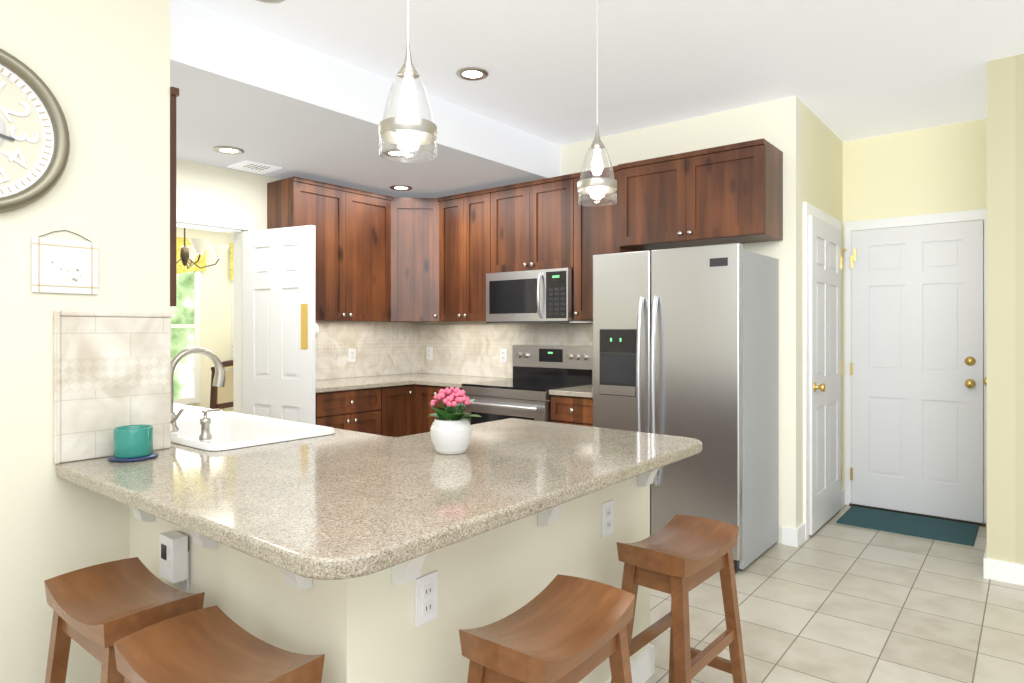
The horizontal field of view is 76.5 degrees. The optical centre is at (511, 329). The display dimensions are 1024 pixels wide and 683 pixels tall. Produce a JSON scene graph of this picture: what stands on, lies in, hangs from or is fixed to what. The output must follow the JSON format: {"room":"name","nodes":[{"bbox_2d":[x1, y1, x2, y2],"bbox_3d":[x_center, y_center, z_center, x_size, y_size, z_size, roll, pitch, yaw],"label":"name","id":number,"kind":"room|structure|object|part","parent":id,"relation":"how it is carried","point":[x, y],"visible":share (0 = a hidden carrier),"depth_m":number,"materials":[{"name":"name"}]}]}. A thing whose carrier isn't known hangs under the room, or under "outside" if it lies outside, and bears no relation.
{"room":"kitchen","nodes":[
{"label":"kitchen","id":0,"kind":"room"},
{"bbox_2d":[0,0,169,682],"bbox_3d":[-2.706,-0.055,0.333,0.120,2.730,4.835,0,0,39],"label":"wall","id":1,"kind":"structure","parent":0,"point":[100,69],"depth_m":1.96,"materials":[{"name":"beige paint"}]},
{"bbox_2d":[0,49,69,212],"bbox_3d":[-1.466,-0.555,1.751,0.038,0.480,0.480,0,0,39],"label":"wall clock","id":2,"kind":"object","parent":1,"relation":"attached to","point":[46,155],"visible":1,"depth_m":1.86,"materials":[{"name":"grey metal"}]},
{"bbox_2d":[0,80,5,88],"bbox_3d":[-1.432,-0.666,1.806,0.004,0.067,0.010,0,-30,39],"label":"numeral","id":3,"kind":"object","parent":2,"relation":"attached to","point":[2,83],"visible":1,"depth_m":1.81,"materials":[{"name":"white"}]},
{"bbox_2d":[0,168,9,182],"bbox_3d":[-1.432,-0.445,1.806,0.004,0.068,0.038,0,30,39],"label":"numeral","id":4,"kind":"object","parent":2,"relation":"attached to","point":[5,176],"visible":1,"depth_m":1.82,"materials":[{"name":"white plastic"}]},
{"bbox_2d":[1,148,27,168],"bbox_3d":[-1.402,-0.492,1.843,0.004,0.045,0.068,0,-30,39],"label":"numeral","id":5,"kind":"object","parent":2,"relation":"attached to","point":[12,157],"visible":1,"depth_m":1.84,"materials":[{"name":"white plastic"}]},
{"bbox_2d":[0,102,29,121],"bbox_3d":[-1.402,-0.619,1.843,0.004,0.042,0.068,0,30,39],"label":"numeral","id":6,"kind":"object","parent":2,"relation":"attached to","point":[8,117],"visible":1,"depth_m":1.84,"materials":[{"name":"white plastic"}]},
{"bbox_2d":[10,127,38,142],"bbox_3d":[-1.392,-0.556,1.856,0.004,0.035,0.069,0,0,39],"label":"numeral","id":7,"kind":"object","parent":2,"relation":"attached to","point":[25,136],"visible":1,"depth_m":1.85,"materials":[{"name":"white plastic"}]},
{"bbox_2d":[31,230,97,293],"bbox_3d":[-1.333,-0.205,1.941,0.009,0.189,0.170,0,0,39],"label":"picture","id":8,"kind":"object","parent":1,"relation":"attached to","point":[63,266],"visible":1,"depth_m":1.93,"materials":[{"name":"white glass"}]},
{"bbox_2d":[170,87,178,306],"bbox_3d":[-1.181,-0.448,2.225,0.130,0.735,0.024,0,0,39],"label":"upper cabinet","id":9,"kind":"object","parent":1,"relation":"attached to","point":[174,92],"visible":0.39,"depth_m":2.18,"materials":[{"name":"brown wood"}]},
{"bbox_2d":[176,228,229,268],"bbox_3d":[-2.750,-0.832,5.483,0.658,0.616,0.684,0,0,39],"label":"dining chandelier","id":10,"kind":"object","parent":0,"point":[194,249],"visible":0.62,"depth_m":5.49,"materials":[{"name":"white glass"}]},
{"bbox_2d":[176,227,232,410],"bbox_3d":[-3.487,0.085,6.523,0.120,2.450,4.480,0,0,39],"label":"wall","id":11,"kind":"structure","parent":0,"point":[215,310],"depth_m":6.85,"materials":[{"name":"beige paint"}]},
{"bbox_2d":[170,271,200,403],"bbox_3d":[-3.561,-0.040,6.294,0.049,1.580,1.090,0,0,39],"label":"dining window","id":12,"kind":"structure","parent":11,"relation":"in","point":[185,311],"depth_m":6.63,"materials":[{"name":"white"}]},
{"bbox_2d":[176,237,205,273],"bbox_3d":[-3.534,-0.730,6.272,0.060,0.400,1.170,0,0,39],"label":"valance","id":13,"kind":"object","parent":12,"relation":"attached to","point":[182,268],"visible":0.17,"depth_m":6.57,"materials":[{"name":"fabric"}]},
{"bbox_2d":[231,280,232,369],"bbox_3d":[-2.683,-0.040,7.390,0.049,1.580,1.040,0,0,39],"label":"dining window","id":14,"kind":"structure","parent":11,"relation":"in","point":[231,321],"depth_m":6.99,"materials":[{"name":"white"}]},
{"bbox_2d":[230,243,232,279],"bbox_3d":[-2.656,-0.730,7.369,0.060,0.400,1.120,0,0,39],"label":"valance","id":15,"kind":"object","parent":14,"relation":"attached to","point":[231,261],"visible":0.06,"depth_m":6.94,"materials":[{"name":"fabric"}]},
{"bbox_2d":[130,507,297,652],"bbox_3d":[-0.811,0.874,1.835,0.960,0.872,0.130,0,0,39],"label":"wall","id":16,"kind":"structure","parent":0,"point":[251,591],"depth_m":1.67,"materials":[{"name":"beige paint"}]},
{"bbox_2d":[176,158,417,379],"bbox_3d":[-1.905,0.085,4.819,0.120,2.450,3.400,0,0,39],"label":"wall","id":17,"kind":"structure","parent":0,"point":[211,190],"depth_m":4.56,"materials":[{"name":"beige paint"}]},
{"bbox_2d":[176,210,254,412],"bbox_3d":[-2.198,0.258,4.439,0.138,2.105,0.870,0,0,39],"label":"trim","id":18,"kind":"structure","parent":17,"relation":"attached to","point":[208,222],"depth_m":4.69,"materials":[{"name":"white wood"}]},
{"bbox_2d":[242,225,314,423],"bbox_3d":[-1.624,0.292,4.505,0.655,2.012,0.038,0,0,27],"label":"door","id":19,"kind":"structure","parent":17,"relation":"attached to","point":[278,323],"depth_m":4.48,"materials":[{"name":"white wood"}]},
{"bbox_2d":[267,176,386,321],"bbox_3d":[-1.373,-0.580,5.081,0.374,1.020,0.954,0,0,39],"label":"upper cabinet","id":20,"kind":"object","parent":17,"relation":"attached to","point":[350,224],"depth_m":4.94,"materials":[{"name":"brown wood"}]},
{"bbox_2d":[170,0,560,197],"bbox_3d":[-3.534,-1.330,4.049,4.900,0.380,9.600,0,0,39],"label":"ceiling","id":21,"kind":"structure","parent":0,"point":[290,108],"depth_m":3.70,"materials":[{"name":"white paint"}]},
{"bbox_2d":[213,146,243,154],"bbox_3d":[-1.792,-1.133,4.113,0.180,0.011,0.180,0,0,39],"label":"recessed light","id":22,"kind":"object","parent":21,"relation":"attached to","point":[228,150],"visible":0.94,"depth_m":4.11,"materials":[{"name":"silver metal"}]},
{"bbox_2d":[227,160,281,173],"bbox_3d":[-1.796,-1.135,4.540,0.260,0.009,0.260,0,0,39],"label":"ceiling vent","id":23,"kind":"object","parent":21,"relation":"in","point":[254,167],"visible":1,"depth_m":4.53,"materials":[{"name":"white metal"}]},
{"bbox_2d":[383,149,410,157],"bbox_3d":[-0.739,-1.133,4.180,0.180,0.011,0.180,0,0,39],"label":"recessed light","id":24,"kind":"object","parent":21,"relation":"attached to","point":[400,154],"depth_m":4.18,"materials":[{"name":"silver metal"}]},
{"bbox_2d":[390,185,411,190],"bbox_3d":[-0.886,-1.133,5.195,0.180,0.011,0.180,0,0,39],"label":"recessed light","id":25,"kind":"object","parent":21,"relation":"attached to","point":[401,187],"visible":1,"depth_m":5.18,"materials":[{"name":"white glass"}]},
{"bbox_2d":[298,476,649,682],"bbox_3d":[0.037,0.874,1.973,0.130,0.872,1.405,0,0,39],"label":"wall","id":26,"kind":"structure","parent":0,"point":[363,629],"depth_m":1.66,"materials":[{"name":"beige paint"}]},
{"bbox_2d":[605,644,654,682],"bbox_3d":[0.093,1.258,1.928,0.013,0.105,1.431,0,0,39],"label":"baseboard","id":27,"kind":"structure","parent":26,"relation":"attached to","point":[642,664],"depth_m":2.41,"materials":[{"name":"white"}]},
{"bbox_2d":[188,0,1023,145],"bbox_3d":[0.875,-1.470,0.516,6.400,0.100,9.600,0,0,39],"label":"ceiling","id":28,"kind":"structure","parent":0,"point":[845,70],"depth_m":3.33,"materials":[{"name":"white paint"}]},
{"bbox_2d":[256,0,284,3],"bbox_3d":[-1.034,-1.413,2.724,0.180,0.011,0.180,0,0,39],"label":"recessed light","id":29,"kind":"object","parent":28,"relation":"in","point":[272,1],"visible":0.9,"depth_m":2.79,"materials":[{"name":"silver metal"}]},
{"bbox_2d":[379,0,436,162],"bbox_3d":[-0.277,-0.942,1.734,0.153,0.954,0.153,0,0,39],"label":"pendant lamp","id":30,"kind":"object","parent":28,"relation":"hanging from","point":[408,73],"visible":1,"depth_m":1.72,"materials":[{"name":"clear glass"}]},
{"bbox_2d":[456,67,488,80],"bbox_3d":[-0.219,-1.413,3.597,0.180,0.011,0.180,0,0,39],"label":"recessed light","id":31,"kind":"object","parent":28,"relation":"in","point":[472,74],"visible":0.98,"depth_m":3.59,"materials":[{"name":"silver metal"}]},
{"bbox_2d":[577,0,616,206],"bbox_3d":[0.328,-0.955,2.505,0.153,0.929,0.153,0,0,39],"label":"pendant lamp","id":32,"kind":"object","parent":28,"relation":"hanging from","point":[599,186],"visible":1,"depth_m":2.49,"materials":[{"name":"clear glass"}]},
{"bbox_2d":[418,96,800,542],"bbox_3d":[0.463,-0.055,5.024,3.320,2.730,0.120,0,0,39],"label":"wall","id":33,"kind":"structure","parent":0,"point":[776,123],"depth_m":4.00,"materials":[{"name":"beige paint"}]},
{"bbox_2d":[387,196,438,325],"bbox_3d":[-0.818,-0.580,5.540,0.666,1.020,0.667,0,0,39],"label":"upper cabinet","id":34,"kind":"object","parent":33,"relation":"attached to","point":[390,271],"depth_m":5.35,"materials":[{"name":"brown wood"}]},
{"bbox_2d":[348,346,507,362],"bbox_3d":[-0.698,0.210,5.358,1.060,0.114,0.780,0,0,39],"label":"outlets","id":35,"kind":"structure","parent":33,"relation":"attached to","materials":[{"name":"white"}]},
{"bbox_2d":[439,188,494,321],"bbox_3d":[-0.287,-0.580,5.302,0.669,1.020,0.374,0,0,39],"label":"upper cabinet","id":36,"kind":"object","parent":33,"relation":"attached to","point":[466,220],"depth_m":5.18,"materials":[{"name":"brown wood"}]},
{"bbox_2d":[495,175,562,272],"bbox_3d":[0.235,-0.763,4.907,0.762,0.655,0.337,0,0,39],"label":"upper cabinet","id":37,"kind":"object","parent":33,"relation":"attached to","point":[528,215],"depth_m":4.78,"materials":[{"name":"brown wood"}]},
{"bbox_2d":[486,268,592,323],"bbox_3d":[0.197,-0.241,4.859,0.750,0.379,0.436,0,0,39],"label":"microwave","id":38,"kind":"object","parent":37,"relation":"attached to","point":[533,296],"visible":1,"depth_m":4.69,"materials":[{"name":"silver metal"}]},
{"bbox_2d":[563,163,645,319],"bbox_3d":[0.671,-0.580,4.546,0.491,1.020,0.356,0,0,39],"label":"upper cabinet","id":39,"kind":"object","parent":33,"relation":"attached to","point":[588,231],"depth_m":4.47,"materials":[{"name":"brown wood"}]},
{"bbox_2d":[627,138,782,250],"bbox_3d":[1.181,-0.820,4.137,0.939,0.540,0.356,0,0,39],"label":"upper cabinet","id":40,"kind":"object","parent":33,"relation":"attached to","point":[732,193],"depth_m":3.94,"materials":[{"name":"brown wood"}]},
{"bbox_2d":[801,101,842,523],"bbox_3d":[2.099,-0.055,4.507,0.120,2.730,1.120,0,0,39],"label":"wall","id":41,"kind":"structure","parent":0,"point":[821,165],"depth_m":4.37,"materials":[{"name":"beige paint"}]},
{"bbox_2d":[803,202,840,539],"bbox_3d":[2.124,0.255,4.429,0.018,2.110,0.950,0,0,39],"label":"trim","id":42,"kind":"structure","parent":41,"relation":"attached to","point":[808,209],"depth_m":4.06,"materials":[{"name":"white wood"}]},
{"bbox_2d":[809,215,841,534],"bbox_3d":[2.160,0.285,4.406,0.094,2.020,0.810,0,0,39],"label":"closet door","id":43,"kind":"structure","parent":41,"relation":"in","point":[825,368],"depth_m":4.37,"materials":[{"name":"white wood"}]},
{"bbox_2d":[644,504,1023,682],"bbox_3d":[-1.037,1.340,2.048,11.300,0.060,9.600,0,0,39],"label":"floor","id":44,"kind":"structure","parent":0,"point":[830,600],"depth_m":2.99,"materials":[{"name":"tile"}]},
{"bbox_2d":[44,557,204,682],"bbox_3d":[-1.003,0.983,1.675,0.462,0.655,0.288,0,0,39],"label":"stool","id":45,"kind":"object","parent":44,"relation":"on","point":[99,610],"visible":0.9,"depth_m":1.66,"materials":[{"name":"brown wood"}]},
{"bbox_2d":[113,605,324,682],"bbox_3d":[-0.611,0.983,1.348,0.462,0.655,0.288,0,0,36],"label":"stool","id":46,"kind":"object","parent":44,"relation":"on","point":[214,644],"visible":1,"depth_m":1.36,"materials":[{"name":"brown wood"}]},
{"bbox_2d":[210,360,232,411],"bbox_3d":[-2.877,0.795,6.207,0.535,1.030,0.522,0,0,14],"label":"dining chair","id":47,"kind":"object","parent":44,"relation":"on","point":[221,397],"visible":0.21,"depth_m":6.05,"materials":[{"name":"brown wood"}]},
{"bbox_2d":[315,386,390,436],"bbox_3d":[-1.379,0.871,4.880,0.616,0.878,0.633,0,0,39],"label":"base cabinet","id":48,"kind":"object","parent":44,"relation":"on","point":[365,411],"depth_m":4.72,"materials":[{"name":"brown wood"}]},
{"bbox_2d":[315,374,462,393],"bbox_3d":[-1.103,0.412,5.209,0.636,0.032,1.540,0,0,39],"label":"countertop","id":49,"kind":"structure","parent":48,"relation":"on","point":[373,381],"depth_m":5.01,"materials":[{"name":"beige stone"}]},
{"bbox_2d":[54,310,701,627],"bbox_3d":[-1.164,0.626,2.817,3.520,1.368,1.639,0,0,39],"label":"peninsula bar","id":50,"kind":"object","parent":44,"relation":"on","point":[300,505],"visible":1,"depth_m":1.90,"materials":[{"name":"stone"}]},
{"bbox_2d":[107,424,158,462],"bbox_3d":[-1.168,0.347,2.005,0.136,0.096,0.136,0,0,39],"label":"candle jar","id":51,"kind":"object","parent":50,"relation":"on","point":[126,443],"depth_m":1.97,"materials":[{"name":"blue glass"}]},
{"bbox_2d":[199,408,220,440],"bbox_3d":[-1.040,0.324,2.237,0.040,0.100,0.070,0,0,39],"label":"soap dispenser","id":52,"kind":"object","parent":50,"relation":"on","point":[205,434],"depth_m":2.21,"materials":[{"name":"silver metal"}]},
{"bbox_2d":[54,394,701,579],"bbox_3d":[-1.163,0.415,2.819,3.520,0.038,1.635,0,0,39],"label":"countertop","id":53,"kind":"structure","parent":50,"relation":"on","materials":[{"name":"stone"}]},
{"bbox_2d":[391,386,414,436],"bbox_3d":[-1.145,0.871,5.172,0.616,0.878,0.367,0,0,39],"label":"base cabinet","id":54,"kind":"object","parent":44,"relation":"on","point":[402,397],"depth_m":5.06,"materials":[{"name":"brown wood"}]},
{"bbox_2d":[415,374,511,389],"bbox_3d":[-0.364,0.412,5.196,0.533,0.032,0.636,0,0,39],"label":"countertop","id":55,"kind":"structure","parent":54,"relation":"on","point":[467,378],"depth_m":5.10,"materials":[{"name":"beige stone"}]},
{"bbox_2d":[415,386,465,433],"bbox_3d":[-0.370,0.871,5.213,0.563,0.878,0.617,0,0,39],"label":"base cabinet","id":56,"kind":"object","parent":44,"relation":"on","point":[424,395],"depth_m":5.08,"materials":[{"name":"brown wood"}]},
{"bbox_2d":[462,345,592,424],"bbox_3d":[0.111,0.715,4.752,0.752,1.190,0.710,0,0,39],"label":"range","id":57,"kind":"object","parent":44,"relation":"on","point":[540,372],"visible":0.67,"depth_m":4.75,"materials":[{"name":"silver metal"}]},
{"bbox_2d":[459,574,634,682],"bbox_3d":[0.095,0.983,1.526,0.288,0.655,0.462,0,0,37],"label":"stool","id":58,"kind":"object","parent":44,"relation":"on","point":[564,629],"visible":1,"depth_m":1.49,"materials":[{"name":"brown wood"}]},
{"bbox_2d":[549,394,592,426],"bbox_3d":[0.588,0.871,4.445,0.365,0.878,0.617,0,0,39],"label":"base cabinet","id":59,"kind":"object","parent":44,"relation":"on","point":[573,411],"depth_m":4.21,"materials":[{"name":"brown wood"}]},
{"bbox_2d":[549,384,592,397],"bbox_3d":[0.583,0.412,4.438,0.365,0.032,0.636,0,0,39],"label":"countertop","id":60,"kind":"structure","parent":59,"relation":"on","point":[578,391],"depth_m":4.25,"materials":[{"name":"beige stone"}]},
{"bbox_2d":[611,514,746,682],"bbox_3d":[0.543,0.983,2.102,0.288,0.655,0.462,0,0,41],"label":"stool","id":61,"kind":"object","parent":44,"relation":"on","point":[678,557],"visible":1,"depth_m":2.05,"materials":[{"name":"brown wood"}]},
{"bbox_3d":[0.543,0.690,2.102,0.236,0.070,0.420,0,0,41],"label":"seat","id":62,"kind":"part","parent":61,"relation":"part of","materials":[{"name":"brown wood"}]},
{"bbox_2d":[593,243,778,573],"bbox_3d":[1.043,0.422,3.978,0.910,1.775,0.763,0,0,39],"label":"fridge","id":63,"kind":"object","parent":44,"relation":"on","point":[685,341],"visible":0.77,"depth_m":3.68,"materials":[{"name":"grey metal"}]},
{"bbox_2d":[836,506,978,545],"bbox_3d":[2.655,1.304,4.369,0.760,0.012,0.500,0,0,39],"label":"mat","id":64,"kind":"object","parent":44,"relation":"on","point":[928,528],"visible":0.86,"depth_m":4.34,"materials":[{"name":"teal fabric"}]},
{"bbox_2d":[843,118,986,521],"bbox_3d":[2.896,-0.055,4.663,1.170,2.730,0.120,0,0,39],"label":"wall","id":65,"kind":"structure","parent":0,"point":[936,169],"depth_m":4.61,"materials":[{"name":"beige paint"}]},
{"bbox_2d":[841,220,982,522],"bbox_3d":[2.793,0.278,4.602,0.877,2.025,0.099,0,0,39],"label":"entry door","id":66,"kind":"structure","parent":65,"relation":"in","point":[916,368],"depth_m":4.57,"materials":[{"name":"white wood"}]},
{"bbox_2d":[844,209,986,526],"bbox_3d":[2.841,0.250,4.599,0.895,2.120,0.050,0,0,39],"label":"trim","id":67,"kind":"structure","parent":65,"relation":"attached to","point":[981,214],"depth_m":4.78,"materials":[{"name":"white wood"}]},
{"bbox_2d":[987,56,1014,562],"bbox_3d":[2.912,-0.055,3.843,0.120,2.730,1.140,0,0,39],"label":"wall","id":68,"kind":"structure","parent":0,"point":[1001,309],"depth_m":3.40,"materials":[{"name":"beige paint"}]},
{"bbox_2d":[1015,54,1023,564],"bbox_3d":[4.057,-0.055,2.273,3.630,2.730,0.120,0,0,39],"label":"wall","id":69,"kind":"structure","parent":0,"point":[1019,308],"depth_m":3.35,"materials":[{"name":"beige paint"}]},
{"bbox_2d":[984,555,1023,585],"bbox_3d":[3.963,1.258,2.263,3.763,0.105,0.013,0,0,39],"label":"baseboard","id":70,"kind":"structure","parent":69,"relation":"attached to","point":[998,570],"depth_m":3.38,"materials":[{"name":"white wood"}]}
]}

